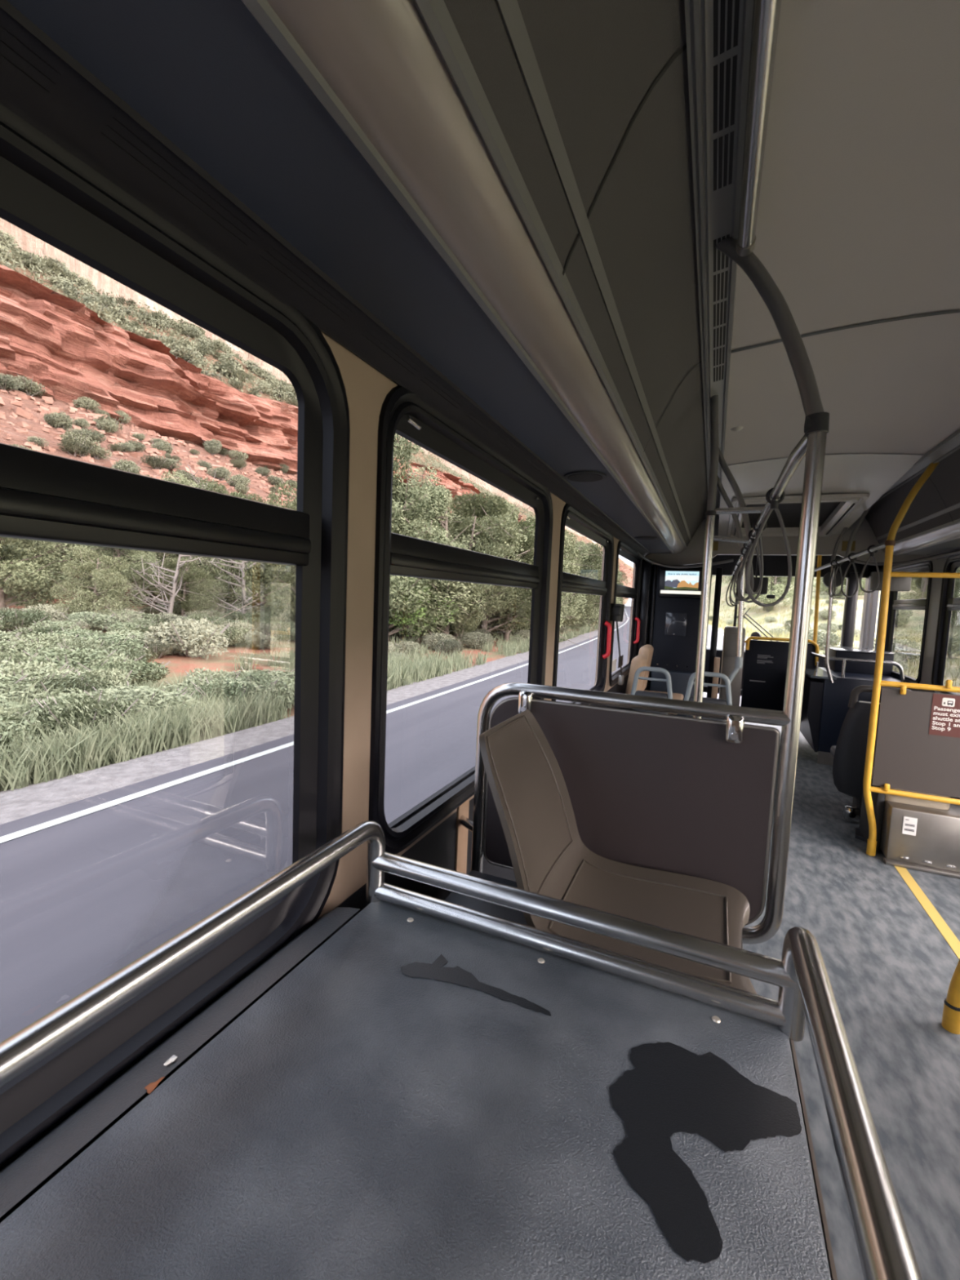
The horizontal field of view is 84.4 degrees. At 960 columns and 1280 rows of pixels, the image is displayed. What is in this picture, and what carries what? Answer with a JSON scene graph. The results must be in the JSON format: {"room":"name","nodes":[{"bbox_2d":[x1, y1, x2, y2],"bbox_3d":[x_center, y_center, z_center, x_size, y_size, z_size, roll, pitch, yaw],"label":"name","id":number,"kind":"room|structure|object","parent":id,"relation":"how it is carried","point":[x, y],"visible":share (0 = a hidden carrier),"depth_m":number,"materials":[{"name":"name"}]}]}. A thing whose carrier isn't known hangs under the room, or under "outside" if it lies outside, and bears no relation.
{"room":"vehicle interior","nodes":[
{"label":"vehicle interior","id":0,"kind":"room"},
{"bbox_2d":[0,331,642,1222],"bbox_3d":[0.284,0.306,2.549,0.070,2.040,11.250,4,5,24],"label":"wall","id":1,"kind":"structure","parent":0,"point":[366,388],"depth_m":1.16,"materials":[{"name":"beige plastic"}]},
{"bbox_2d":[0,103,350,1170],"bbox_3d":[-0.600,0.043,0.427,0.058,1.195,1.492,4,5,24],"label":"window","id":2,"kind":"structure","parent":1,"relation":"in","point":[175,432],"depth_m":0.74,"materials":[{"name":"clear glass"}]},
{"bbox_2d":[0,0,651,556],"bbox_3d":[-0.075,-0.619,1.373,0.091,0.056,8.920,4,5,24],"label":"trim","id":3,"kind":"structure","parent":1,"relation":"attached to","point":[41,82],"depth_m":0.70,"materials":[{"name":"black plastic"}]},
{"bbox_2d":[368,385,553,854],"bbox_3d":[0.017,-0.063,1.823,0.058,1.160,1.360,4,5,24],"label":"window","id":4,"kind":"structure","parent":1,"relation":"in","point":[464,535],"depth_m":1.56,"materials":[{"name":"clear glass"}]},
{"bbox_2d":[454,799,469,873],"bbox_3d":[-0.062,0.692,1.730,0.012,0.335,0.080,4,5,24],"label":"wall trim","id":5,"kind":"structure","parent":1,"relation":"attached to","point":[461,837],"depth_m":1.71,"materials":[{"name":"beige plastic"}]},
{"bbox_2d":[551,503,613,705],"bbox_3d":[0.645,-0.145,3.246,0.085,1.155,1.435,4,5,25],"label":"window","id":6,"kind":"structure","parent":1,"relation":"in","point":[582,642],"depth_m":3.23,"materials":[{"name":"clear glass"}]},
{"bbox_2d":[609,603,624,684],"bbox_3d":[1.026,0.032,3.989,0.131,0.612,0.130,4,5,24],"label":"belt","id":7,"kind":"object","parent":1,"relation":"attached to","point":[616,610],"visible":0.97,"depth_m":3.93,"materials":[{"name":"fabric"}]},
{"bbox_2d":[459,236,829,944],"bbox_3d":[0.357,-0.031,1.433,0.920,1.958,0.095,4,5,25],"label":"frame","id":8,"kind":"object","parent":1,"relation":"attached to","point":[693,797],"visible":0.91,"depth_m":1.36,"materials":[{"name":"metal"}]},
{"bbox_2d":[608,540,733,686],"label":"window","id":9,"kind":"structure","parent":1,"relation":"in","point":[628,562],"depth_m":4.93,"materials":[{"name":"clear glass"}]},
{"bbox_2d":[611,658,616,672],"bbox_3d":[1.111,0.217,4.423,0.003,0.100,0.290,4,5,24],"label":"window sticker","id":10,"kind":"object","parent":9,"relation":"attached to","point":[614,661],"visible":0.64,"depth_m":4.46,"materials":[{"name":"white paper"}]},
{"bbox_2d":[6,0,671,553],"bbox_3d":[0.061,-0.626,1.313,0.210,0.010,8.920,4,5,24],"label":"panel","id":11,"kind":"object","parent":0,"point":[206,75],"depth_m":0.66,"materials":[{"name":"grey plastic"}]},
{"bbox_2d":[564,471,606,482],"bbox_3d":[0.434,-0.673,2.185,0.172,0.010,0.172,4,5,24],"label":"ceiling speaker","id":12,"kind":"object","parent":11,"relation":"attached to","point":[577,476],"visible":1,"depth_m":2.16,"materials":[{"name":"grey plastic"}]},
{"bbox_2d":[567,473,603,481],"bbox_3d":[0.434,-0.670,2.186,0.144,0.002,0.144,4,5,24],"label":"grille","id":13,"kind":"object","parent":12,"relation":"attached to","point":[571,477],"depth_m":2.17,"materials":[{"name":"black plastic"}]},
{"bbox_2d":[634,536,657,539],"bbox_3d":[1.300,-0.798,4.149,0.172,0.010,0.172,4,5,24],"label":"ceiling speaker","id":14,"kind":"object","parent":11,"relation":"attached to","point":[637,537],"visible":1,"depth_m":4.11,"materials":[{"name":"grey plastic"}]},
{"bbox_2d":[635,537,655,539],"bbox_3d":[1.300,-0.794,4.150,0.144,0.002,0.144,4,5,24],"label":"grille","id":15,"kind":"object","parent":14,"relation":"attached to","point":[637,538],"depth_m":4.12,"materials":[{"name":"black"}]},
{"bbox_2d":[443,0,707,546],"bbox_3d":[0.363,-0.813,1.168,0.190,0.313,8.920,4,5,24],"label":"panel","id":16,"kind":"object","parent":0,"point":[588,100],"depth_m":0.91,"materials":[{"name":"grey plastic"}]},
{"bbox_2d":[241,0,686,554],"bbox_3d":[0.229,-0.641,1.292,0.135,0.074,9.020,4,5,24],"label":"ceiling light","id":17,"kind":"object","parent":16,"relation":"attached to","point":[399,78],"visible":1,"depth_m":0.67,"materials":[{"name":"grey plastic"}]},
{"bbox_2d":[691,555,868,695],"bbox_3d":[3.682,-0.182,7.156,2.560,1.900,0.180,4,5,24],"label":"wall","id":18,"kind":"structure","parent":0,"point":[775,565],"depth_m":6.75,"materials":[{"name":"black"}]},
{"bbox_2d":[703,645,745,689],"bbox_3d":[3.189,0.281,6.809,1.560,0.694,0.884,4,5,24],"label":"dashboard","id":19,"kind":"object","parent":18,"relation":"attached to","point":[719,649],"visible":0.02,"depth_m":6.83,"materials":[{"name":"black"}]},
{"bbox_2d":[733,575,738,626],"bbox_3d":[3.622,-0.375,7.159,2.260,1.020,0.040,4,5,24],"label":"window","id":20,"kind":"structure","parent":18,"relation":"in","point":[736,592],"depth_m":7.20,"materials":[{"name":"clear glass"}]},
{"bbox_2d":[743,607,778,641],"bbox_3d":[3.892,-0.123,7.172,0.670,0.609,0.024,4,5,24],"label":"wiper","id":21,"kind":"object","parent":18,"relation":"attached to","point":[749,607],"visible":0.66,"depth_m":7.21,"materials":[{"name":"grey metal"}]},
{"bbox_2d":[645,515,933,564],"bbox_3d":[2.843,-0.962,5.095,2.480,0.520,0.050,4,5,24],"label":"ceiling","id":22,"kind":"structure","parent":0,"point":[864,537],"depth_m":5.06,"materials":[{"name":"grey plastic"}]},
{"bbox_2d":[712,541,718,551],"bbox_3d":[2.326,-0.939,5.294,0.100,0.090,0.010,4,5,24],"label":"plate","id":23,"kind":"object","parent":22,"relation":"attached to","point":[715,543],"visible":0.44,"depth_m":5.28,"materials":[{"name":"gold metal"}]},
{"bbox_2d":[841,541,855,551],"bbox_3d":[3.368,-0.859,4.839,0.100,0.090,0.010,4,5,24],"label":"plate","id":24,"kind":"object","parent":22,"relation":"attached to","point":[844,545],"visible":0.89,"depth_m":4.84,"materials":[{"name":"gold metal"}]},
{"bbox_2d":[718,453,922,535],"bbox_3d":[2.443,-1.058,4.138,1.036,0.234,2.050,4,5,24],"label":"ceiling panel","id":25,"kind":"object","parent":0,"point":[873,474],"visible":0.55,"depth_m":3.50,"materials":[{"name":"grey plastic"}]},
{"bbox_2d":[726,493,869,537],"bbox_3d":[2.581,-1.036,4.456,0.880,0.187,1.300,4,5,24],"label":"roof hatch","id":26,"kind":"object","parent":25,"relation":"attached to","point":[835,509],"visible":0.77,"depth_m":4.37,"materials":[{"name":"grey plastic"}]},
{"bbox_2d":[724,0,959,465],"bbox_3d":[0.627,-0.896,0.001,1.036,0.036,7.011,4,5,24],"label":"ceiling","id":27,"kind":"structure","parent":0,"point":[858,225],"depth_m":1.30,"materials":[{"name":"grey plastic"}]},
{"bbox_2d":[684,0,753,515],"bbox_3d":[0.495,-0.960,1.100,0.094,0.030,8.920,4,5,24],"label":"ceiling vent","id":28,"kind":"object","parent":27,"relation":"in","point":[718,32],"visible":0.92,"depth_m":1.05,"materials":[{"name":"grey plastic"}]},
{"bbox_2d":[713,434,807,575],"bbox_3d":[1.511,-0.795,3.144,0.259,0.588,4.148,4,5,24],"label":"rail","id":29,"kind":"object","parent":28,"relation":"attached to","point":[797,455],"visible":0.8,"depth_m":2.91,"materials":[{"name":"metal"}]},
{"bbox_2d":[725,569,738,606],"bbox_3d":[2.323,-0.479,4.857,0.120,0.345,0.024,3,5,13],"label":"strap","id":30,"kind":"object","parent":29,"relation":"hanging from","point":[731,570],"visible":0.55,"depth_m":4.86,"materials":[{"name":"grey plastic"}]},
{"bbox_2d":[729,559,745,604],"bbox_3d":[1.965,-0.446,4.032,0.119,0.345,0.028,3,5,4],"label":"strap","id":31,"kind":"object","parent":29,"relation":"hanging from","point":[736,564],"visible":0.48,"depth_m":4.03,"materials":[{"name":"grey plastic"}]},
{"bbox_2d":[733,546,751,601],"bbox_3d":[1.667,-0.418,3.344,0.112,0.345,0.024,4,5,24],"label":"strap","id":32,"kind":"object","parent":29,"relation":"hanging from","point":[742,548],"visible":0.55,"depth_m":3.35,"materials":[{"name":"grey plastic"}]},
{"bbox_2d":[737,543,753,601],"bbox_3d":[1.547,-0.402,3.069,0.118,0.355,0.038,2,5,-9],"label":"strap","id":33,"kind":"object","parent":29,"relation":"hanging from","point":[744,544],"visible":0.43,"depth_m":3.07,"materials":[{"name":"grey plastic"}]},
{"bbox_2d":[738,528,762,603],"bbox_3d":[1.388,-0.377,2.703,0.111,0.375,0.024,4,5,19],"label":"strap","id":34,"kind":"object","parent":29,"relation":"hanging from","point":[751,531],"visible":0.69,"depth_m":2.70,"materials":[{"name":"grey plastic"}]},
{"bbox_2d":[748,519,766,594],"bbox_3d":[1.269,-0.381,2.427,0.116,0.345,0.043,1,5,-17],"label":"strap","id":35,"kind":"object","parent":29,"relation":"hanging from","point":[754,528],"visible":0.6,"depth_m":2.43,"materials":[{"name":"grey plastic"}]},
{"bbox_2d":[745,487,791,607],"bbox_3d":[1.017,-0.323,1.852,0.154,0.415,0.024,3,5,9],"label":"strap","id":36,"kind":"object","parent":29,"relation":"hanging from","point":[774,504],"visible":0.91,"depth_m":1.85,"materials":[{"name":"grey plastic"}]},
{"bbox_2d":[736,0,781,256],"bbox_3d":[0.015,-0.844,-0.139,0.040,0.040,3.056,4,5,24],"label":"grab rail","id":37,"kind":"object","parent":27,"relation":"attached to","point":[766,13],"visible":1,"depth_m":0.90,"materials":[{"name":"metal"}]},
{"bbox_2d":[875,428,959,502],"bbox_3d":[1.525,-0.881,0.651,0.094,0.030,8.920,4,5,24],"label":"ceiling vent","id":38,"kind":"object","parent":27,"relation":"in","point":[951,444],"depth_m":2.98,"materials":[{"name":"grey plastic"}]},
{"bbox_2d":[814,506,885,571],"bbox_3d":[3.021,-0.872,4.267,0.170,0.491,2.470,4,5,24],"label":"rail","id":39,"kind":"object","parent":38,"relation":"attached to","point":[880,546],"visible":0.73,"depth_m":4.14,"materials":[{"name":"grey metal"}]},
{"bbox_2d":[825,565,834,683],"bbox_3d":[3.095,-0.142,4.647,0.101,1.050,0.029,4,5,24],"label":"slim pole","id":40,"kind":"object","parent":39,"relation":"hanging from","point":[830,600],"visible":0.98,"depth_m":4.65,"materials":[{"name":"metal"}]},
{"bbox_2d":[828,560,837,597],"bbox_3d":[3.057,-0.532,4.585,0.092,0.325,0.038,2,5,-10],"label":"strap","id":41,"kind":"object","parent":39,"relation":"hanging from","point":[833,566],"visible":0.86,"depth_m":4.57,"materials":[{"name":"grey plastic"}]},
{"bbox_2d":[831,557,843,595],"bbox_3d":[2.977,-0.525,4.402,0.102,0.315,0.030,2,5,1],"label":"strap","id":42,"kind":"object","parent":39,"relation":"hanging from","point":[837,559],"visible":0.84,"depth_m":4.39,"materials":[{"name":"grey plastic"}]},
{"bbox_2d":[840,552,858,597],"bbox_3d":[2.795,-0.489,3.991,0.120,0.335,0.024,3,5,13],"label":"strap","id":43,"kind":"object","parent":39,"relation":"hanging from","point":[851,553],"visible":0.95,"depth_m":3.99,"materials":[{"name":"grey plastic"}]},
{"bbox_2d":[859,544,879,592],"bbox_3d":[2.574,-0.467,3.488,0.112,0.316,0.024,4,5,24],"label":"strap","id":44,"kind":"object","parent":39,"relation":"hanging from","point":[872,553],"visible":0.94,"depth_m":3.48,"materials":[{"name":"grey plastic"}]},
{"bbox_2d":[742,721,959,1279],"bbox_3d":[1.370,1.450,2.115,2.580,0.120,11.200,4,5,24],"label":"floor","id":45,"kind":"structure","parent":0,"point":[890,969],"depth_m":2.04,"materials":[{"name":"grey carpet"}]},
{"bbox_2d":[431,888,451,900],"bbox_3d":[0.045,1.077,1.346,0.520,0.640,0.470,4,5,24],"label":"housing","id":46,"kind":"object","parent":45,"relation":"on","point":[441,894],"visible":0.02,"depth_m":1.53,"materials":[{"name":"black"}]},
{"bbox_2d":[444,709,757,994],"bbox_3d":[0.246,0.490,1.242,0.729,0.562,0.425,4,5,24],"label":"seat","id":47,"kind":"object","parent":46,"relation":"on","point":[549,857],"visible":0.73,"depth_m":1.27,"materials":[{"name":"beige leather"}]},
{"bbox_2d":[0,820,923,1279],"bbox_3d":[-0.424,0.974,-0.142,0.863,1.048,2.522,4,5,24],"label":"platform","id":48,"kind":"object","parent":45,"relation":"on","point":[363,1118],"visible":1,"depth_m":0.62,"materials":[{"name":"plastic"}]},
{"bbox_2d":[144,1076,164,1093],"bbox_3d":[-0.411,0.561,0.670,0.012,0.004,0.023,4,5,24],"label":"dry leaf","id":49,"kind":"object","parent":48,"relation":"on","point":[151,1086],"visible":1,"depth_m":0.67,"materials":[{"name":"brown plant"}]},
{"bbox_2d":[163,1054,177,1066],"bbox_3d":[-0.412,0.558,0.704,0.009,0.004,0.017,4,5,24],"label":"paper scrap","id":50,"kind":"object","parent":48,"relation":"on","point":[173,1057],"visible":1,"depth_m":0.70,"materials":[{"name":"white paper"}]},
{"bbox_2d":[400,954,551,1015],"bbox_3d":[-0.006,0.561,0.866,0.259,0.001,0.072,4,5,24],"label":"wet patch","id":51,"kind":"object","parent":48,"relation":"on","point":[457,975],"visible":1,"depth_m":0.88,"materials":[{"name":"black liquid"}]},
{"bbox_2d":[608,1041,801,1263],"bbox_3d":[0.251,0.589,0.655,0.268,0.001,0.195,-1,6,-39],"label":"wet patch","id":52,"kind":"object","parent":48,"relation":"on","point":[671,1088],"visible":1,"depth_m":0.65,"materials":[{"name":"black liquid"}]},
{"bbox_2d":[625,654,676,715],"bbox_3d":[1.485,0.667,4.571,0.438,1.049,0.370,4,5,24],"label":"chair","id":53,"kind":"object","parent":45,"relation":"on","point":[640,660],"visible":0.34,"depth_m":4.45,"materials":[{"name":"beige plastic"}]},
{"bbox_2d":[630,666,672,715],"bbox_3d":[1.319,0.703,4.069,0.298,1.046,0.486,4,5,24],"label":"chair","id":54,"kind":"object","parent":45,"relation":"on","point":[669,695],"visible":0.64,"depth_m":3.83,"materials":[{"name":"grey plastic"}]},
{"bbox_2d":[638,644,683,715],"bbox_3d":[1.666,0.612,4.981,0.441,1.109,0.370,4,5,24],"label":"chair","id":55,"kind":"object","parent":45,"relation":"on","point":[647,650],"visible":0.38,"depth_m":4.88,"materials":[{"name":"beige plastic"}]},
{"bbox_2d":[632,559,712,716],"bbox_3d":[1.935,0.167,5.387,0.665,1.950,0.180,4,5,24],"label":"bulkhead","id":56,"kind":"object","parent":45,"relation":"on","point":[670,625],"visible":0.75,"depth_m":5.37,"materials":[{"name":"black"}]},
{"bbox_2d":[657,568,702,598],"bbox_3d":[2.032,-0.565,5.275,0.470,0.285,0.060,4,5,24],"label":"display screen","id":57,"kind":"object","parent":56,"relation":"attached to","point":[673,583],"visible":0.95,"depth_m":5.27,"materials":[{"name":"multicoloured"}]},
{"bbox_2d":[664,570,699,590],"bbox_3d":[2.006,-0.593,5.265,0.313,0.180,0.009,4,5,24],"label":"picture","id":58,"kind":"object","parent":57,"relation":"on","point":[673,580],"depth_m":5.26,"materials":[{"name":"multicoloured"}]},
{"bbox_2d":[684,671,732,721],"bbox_3d":[1.664,0.730,3.918,0.313,1.046,0.486,4,5,24],"label":"chair","id":59,"kind":"object","parent":45,"relation":"on","point":[691,682],"visible":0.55,"depth_m":3.67,"materials":[{"name":"grey plastic"}]},
{"bbox_2d":[728,555,746,683],"bbox_3d":[1.756,-0.133,3.596,0.094,0.876,0.047,4,5,24],"label":"pole","id":60,"kind":"object","parent":59,"relation":"attached to","point":[738,659],"visible":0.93,"depth_m":3.59,"materials":[{"name":"metal"}]},
{"bbox_2d":[706,567,722,697],"bbox_3d":[2.434,0.200,5.541,0.060,1.900,0.060,4,5,24],"label":"post","id":61,"kind":"object","parent":45,"relation":"on","point":[719,570],"visible":0.51,"depth_m":5.48,"materials":[{"name":"black"}]},
{"bbox_2d":[711,657,719,698],"bbox_3d":[2.423,0.394,5.443,0.055,0.430,0.050,4,5,24],"label":"strip","id":62,"kind":"object","parent":61,"relation":"attached to","point":[717,660],"visible":0.68,"depth_m":5.42,"materials":[{"name":"beige plastic"}]},
{"bbox_2d":[692,395,764,718],"bbox_3d":[1.035,0.161,2.291,0.241,2.392,0.044,4,5,24],"label":"pole","id":63,"kind":"object","parent":45,"relation":"on","point":[711,512],"visible":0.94,"depth_m":2.26,"materials":[{"name":"metal"}]},
{"bbox_2d":[718,626,746,706],"bbox_3d":[2.847,0.489,6.018,0.215,1.280,0.270,4,5,24],"label":"box","id":64,"kind":"object","parent":45,"relation":"on","point":[730,636],"visible":0.56,"depth_m":5.89,"materials":[{"name":"grey"}]},
{"bbox_2d":[800,645,910,765],"bbox_3d":[3.823,0.653,5.608,0.830,1.100,1.250,4,5,24],"label":"seat","id":65,"kind":"object","parent":45,"relation":"on","point":[824,707],"visible":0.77,"depth_m":5.21,"materials":[{"name":"black"}]},
{"bbox_2d":[740,636,818,711],"bbox_3d":[3.321,0.434,6.004,0.847,0.931,0.066,4,5,24],"label":"wall","id":66,"kind":"structure","parent":65,"relation":"attached to","point":[765,664],"depth_m":6.03,"materials":[{"name":"black"}]},
{"bbox_2d":[749,654,773,682],"bbox_3d":[3.213,0.326,6.046,0.220,0.311,0.002,4,5,24],"label":"print","id":67,"kind":"object","parent":66,"relation":"attached to","point":[761,666],"depth_m":6.05,"materials":[{"name":"grey"}]},
{"bbox_2d":[813,555,822,643],"bbox_3d":[3.799,-0.346,5.966,0.088,1.351,0.059,4,5,24],"label":"pole","id":68,"kind":"object","parent":65,"relation":"on","point":[819,559],"visible":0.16,"depth_m":5.95,"materials":[{"name":"metal"}]},
{"bbox_2d":[804,666,836,679],"bbox_3d":[3.516,0.335,5.587,0.240,0.022,1.000,4,5,24],"label":"tray","id":69,"kind":"object","parent":65,"relation":"on","point":[821,673],"depth_m":5.33,"materials":[{"name":"grey"}]},
{"bbox_2d":[830,684,911,840],"bbox_3d":[2.820,0.818,3.762,0.520,0.989,0.850,4,5,24],"label":"seat","id":70,"kind":"object","parent":45,"relation":"on","point":[849,753],"visible":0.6,"depth_m":3.76,"materials":[{"name":"grey plastic"}]},
{"bbox_2d":[830,745,835,757],"bbox_3d":[2.905,0.901,3.960,0.420,0.080,0.430,4,5,24],"label":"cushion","id":71,"kind":"object","parent":70,"relation":"on","point":[833,748],"depth_m":4.15,"materials":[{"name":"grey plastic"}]},
{"bbox_2d":[858,777,959,879],"bbox_3d":[2.822,1.155,3.263,0.680,0.400,0.500,4,5,24],"label":"box","id":72,"kind":"object","parent":45,"relation":"on","point":[926,839],"visible":0.86,"depth_m":3.14,"materials":[{"name":"grey metal"}]},
{"bbox_2d":[904,818,915,831],"bbox_3d":[2.552,1.101,3.143,0.047,0.068,0.002,4,5,24],"label":"print","id":73,"kind":"object","parent":72,"relation":"attached to","point":[909,824],"depth_m":3.14,"materials":[{"name":"white paper"}]},
{"bbox_2d":[871,767,951,809],"bbox_3d":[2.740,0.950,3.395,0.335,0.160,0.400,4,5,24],"label":"chair","id":74,"kind":"object","parent":72,"relation":"on","point":[932,804],"visible":0.21,"depth_m":3.22,"materials":[{"name":"beige plastic"}]},
{"bbox_2d":[862,462,959,856],"bbox_3d":[2.760,0.154,3.075,0.785,2.418,0.058,4,5,24],"label":"grab rail","id":75,"kind":"object","parent":45,"relation":"on","point":[917,749],"visible":1,"depth_m":3.17,"materials":[{"name":"metal"}]},
{"bbox_2d":[894,866,959,958],"bbox_3d":[1.433,1.504,0.734,0.055,0.002,5.320,4,5,24],"label":"trim","id":76,"kind":"structure","parent":45,"relation":"on","point":[935,916],"depth_m":2.68,"materials":[{"name":"yellow paint"}]},
{"bbox_2d":[941,958,959,1034],"bbox_3d":[1.863,0.230,1.784,0.268,2.405,0.055,5,5,30],"label":"post","id":77,"kind":"object","parent":45,"relation":"on","point":[951,1011],"visible":1,"depth_m":1.91,"materials":[{"name":"metal"}]},
{"bbox_2d":[865,448,959,544],"bbox_3d":[1.645,-0.715,0.609,0.190,0.313,8.920,4,5,24],"label":"ceiling","id":78,"kind":"structure","parent":0,"point":[937,502],"depth_m":3.52,"materials":[{"name":"grey plastic"}]},
{"bbox_2d":[880,518,959,555],"bbox_3d":[1.803,-0.521,0.606,0.135,0.074,9.020,4,5,24],"label":"ceiling light","id":79,"kind":"object","parent":78,"relation":"attached to","point":[948,531],"visible":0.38,"depth_m":3.72,"materials":[{"name":"grey plastic"}]},
{"bbox_2d":[891,557,959,799],"bbox_3d":[2.376,0.447,1.126,0.070,1.920,10.320,4,5,24],"label":"wall","id":80,"kind":"structure","parent":0,"point":[938,564],"depth_m":4.53,"materials":[{"name":"grey"}]},
{"bbox_2d":[858,564,898,648],"bbox_3d":[4.369,0.119,5.662,0.050,2.200,2.250,4,5,24],"label":"door","id":81,"kind":"structure","parent":80,"relation":"in","point":[870,600],"depth_m":6.35,"materials":[{"name":"black"}]},
{"bbox_2d":[848,550,959,694],"bbox_3d":[3.324,-0.115,3.916,0.806,1.144,1.806,4,5,24],"label":"window","id":82,"kind":"structure","parent":80,"relation":"in","point":[946,660],"depth_m":4.28,"materials":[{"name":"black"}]},
{"bbox_2d":[884,560,933,683],"bbox_3d":[4.166,-0.173,5.169,0.058,1.125,1.180,4,5,24],"label":"window","id":83,"kind":"structure","parent":80,"relation":"in","point":[908,611],"depth_m":5.11,"materials":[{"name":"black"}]},
{"bbox_2d":[869,571,911,591],"bbox_3d":[3.986,-0.567,5.141,0.310,0.180,0.090,4,5,24],"label":"sun visor","id":84,"kind":"object","parent":83,"relation":"attached to","point":[897,584],"visible":0.68,"depth_m":5.10,"materials":[{"name":"grey plastic"}]},
{"bbox_2d":[926,546,959,559],"bbox_3d":[2.064,-0.456,0.440,0.091,0.056,8.920,4,5,24],"label":"trim","id":85,"kind":"structure","parent":80,"relation":"attached to","point":[957,548],"depth_m":4.22,"materials":[{"name":"black"}]},
{"bbox_2d":[902,537,959,555],"bbox_3d":[1.929,-0.483,0.498,0.210,0.010,8.920,4,5,24],"label":"ceiling","id":86,"kind":"structure","parent":0,"point":[953,544],"depth_m":4.07,"materials":[{"name":"grey plastic"}]},
{"bbox_3d":[3.321,-1.083,6.146,2.520,0.030,2.270,4,5,24],"label":"ceiling","id":87,"kind":"structure","parent":0,"visible":0},
{"bbox_2d":[744,556,768,594],"bbox_3d":[3.592,-0.854,6.857,0.260,0.520,0.080,4,5,24],"label":"mirror","id":88,"kind":"object","parent":87,"relation":"hanging from","point":[756,580],"visible":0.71,"depth_m":6.83,"materials":[{"name":"grey plastic"}]},
{"bbox_2d":[822,555,841,587],"bbox_3d":[4.304,-0.846,6.461,0.198,0.425,0.169,4,5,24],"label":"round mirror","id":89,"kind":"object","parent":87,"relation":"hanging from","point":[826,579],"visible":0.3,"depth_m":6.41,"materials":[{"name":"grey plastic"}]},
{"label":"outside","id":90,"kind":"structure","parent":0,"visible":0},
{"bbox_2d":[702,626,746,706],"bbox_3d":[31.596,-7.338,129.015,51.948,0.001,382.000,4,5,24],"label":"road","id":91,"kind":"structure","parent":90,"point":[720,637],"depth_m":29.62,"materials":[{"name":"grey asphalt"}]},
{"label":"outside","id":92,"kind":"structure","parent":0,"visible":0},
{"bbox_2d":[708,575,880,654],"bbox_3d":[94.701,-42.937,131.221,163.284,76.330,441.000,4,5,24],"label":"ground","id":93,"kind":"structure","parent":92,"point":[723,590],"depth_m":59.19,"materials":[{"name":"green plant"}]},
{"bbox_2d":[725,576,774,607],"bbox_3d":[33.933,-6.567,64.344,6.010,5.854,6.827,0,5,-28],"label":"juniper tree","id":94,"kind":"object","parent":93,"relation":"on","point":[745,594],"visible":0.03,"depth_m":64.57,"materials":[{"name":"green plant"}]},
{"bbox_2d":[753,576,795,609],"bbox_3d":[33.642,-6.516,60.340,5.974,6.952,6.409,2,5,-1],"label":"juniper tree","id":95,"kind":"object","parent":93,"relation":"on","point":[779,588],"visible":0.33,"depth_m":59.31,"materials":[{"name":"green plant"}]},
{"bbox_2d":[772,628,789,636],"bbox_3d":[22.027,-0.473,38.985,1.159,0.766,1.112,3,5,2],"label":"bush","id":96,"kind":"object","parent":93,"relation":"on","point":[780,630],"visible":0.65,"depth_m":38.62,"materials":[{"name":"green plant"}]},
{"bbox_2d":[808,628,838,645],"bbox_3d":[16.374,0.039,25.758,1.764,1.207,1.859,4,5,19],"label":"bush","id":97,"kind":"object","parent":93,"relation":"on","point":[811,631],"visible":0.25,"depth_m":25.25,"materials":[{"name":"green plant"}]},
{"bbox_2d":[807,633,840,649],"bbox_3d":[16.174,0.132,25.133,1.514,1.042,1.577,-2,6,-42],"label":"bush","id":98,"kind":"object","parent":93,"relation":"on","point":[833,640],"visible":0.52,"depth_m":24.88,"materials":[{"name":"green plant"}]},
{"bbox_2d":[817,608,836,619],"bbox_3d":[32.685,-2.357,50.243,1.858,1.228,1.784,-2,6,-40],"label":"bush","id":99,"kind":"object","parent":93,"relation":"on","point":[823,615],"visible":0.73,"depth_m":49.87,"materials":[{"name":"green plant"}]},
{"bbox_2d":[812,577,846,598],"bbox_3d":[42.343,-7.234,63.439,4.729,5.504,5.074,4,5,21],"label":"juniper tree","id":100,"kind":"object","parent":93,"relation":"on","point":[837,588],"visible":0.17,"depth_m":63.69,"materials":[{"name":"green plant"}]},
{"bbox_2d":[820,625,838,632],"bbox_3d":[29.069,-0.811,43.978,1.256,0.860,1.324,0,5,-28],"label":"bush","id":101,"kind":"object","parent":93,"relation":"on","point":[833,628],"visible":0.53,"depth_m":43.58,"materials":[{"name":"green plant"}]},
{"bbox_2d":[840,624,861,640],"bbox_3d":[23.555,-0.386,33.057,1.753,1.207,1.826,6,6,37],"label":"bush","id":102,"kind":"object","parent":93,"relation":"on","point":[857,628],"visible":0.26,"depth_m":32.76,"materials":[{"name":"green plant"}]},
{"bbox_2d":[844,577,866,597],"bbox_3d":[44.766,-7.195,61.699,5.242,5.968,5.210,5,5,30],"label":"juniper tree","id":103,"kind":"object","parent":93,"relation":"on","point":[863,580],"visible":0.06,"depth_m":61.16,"materials":[{"name":"green plant"}]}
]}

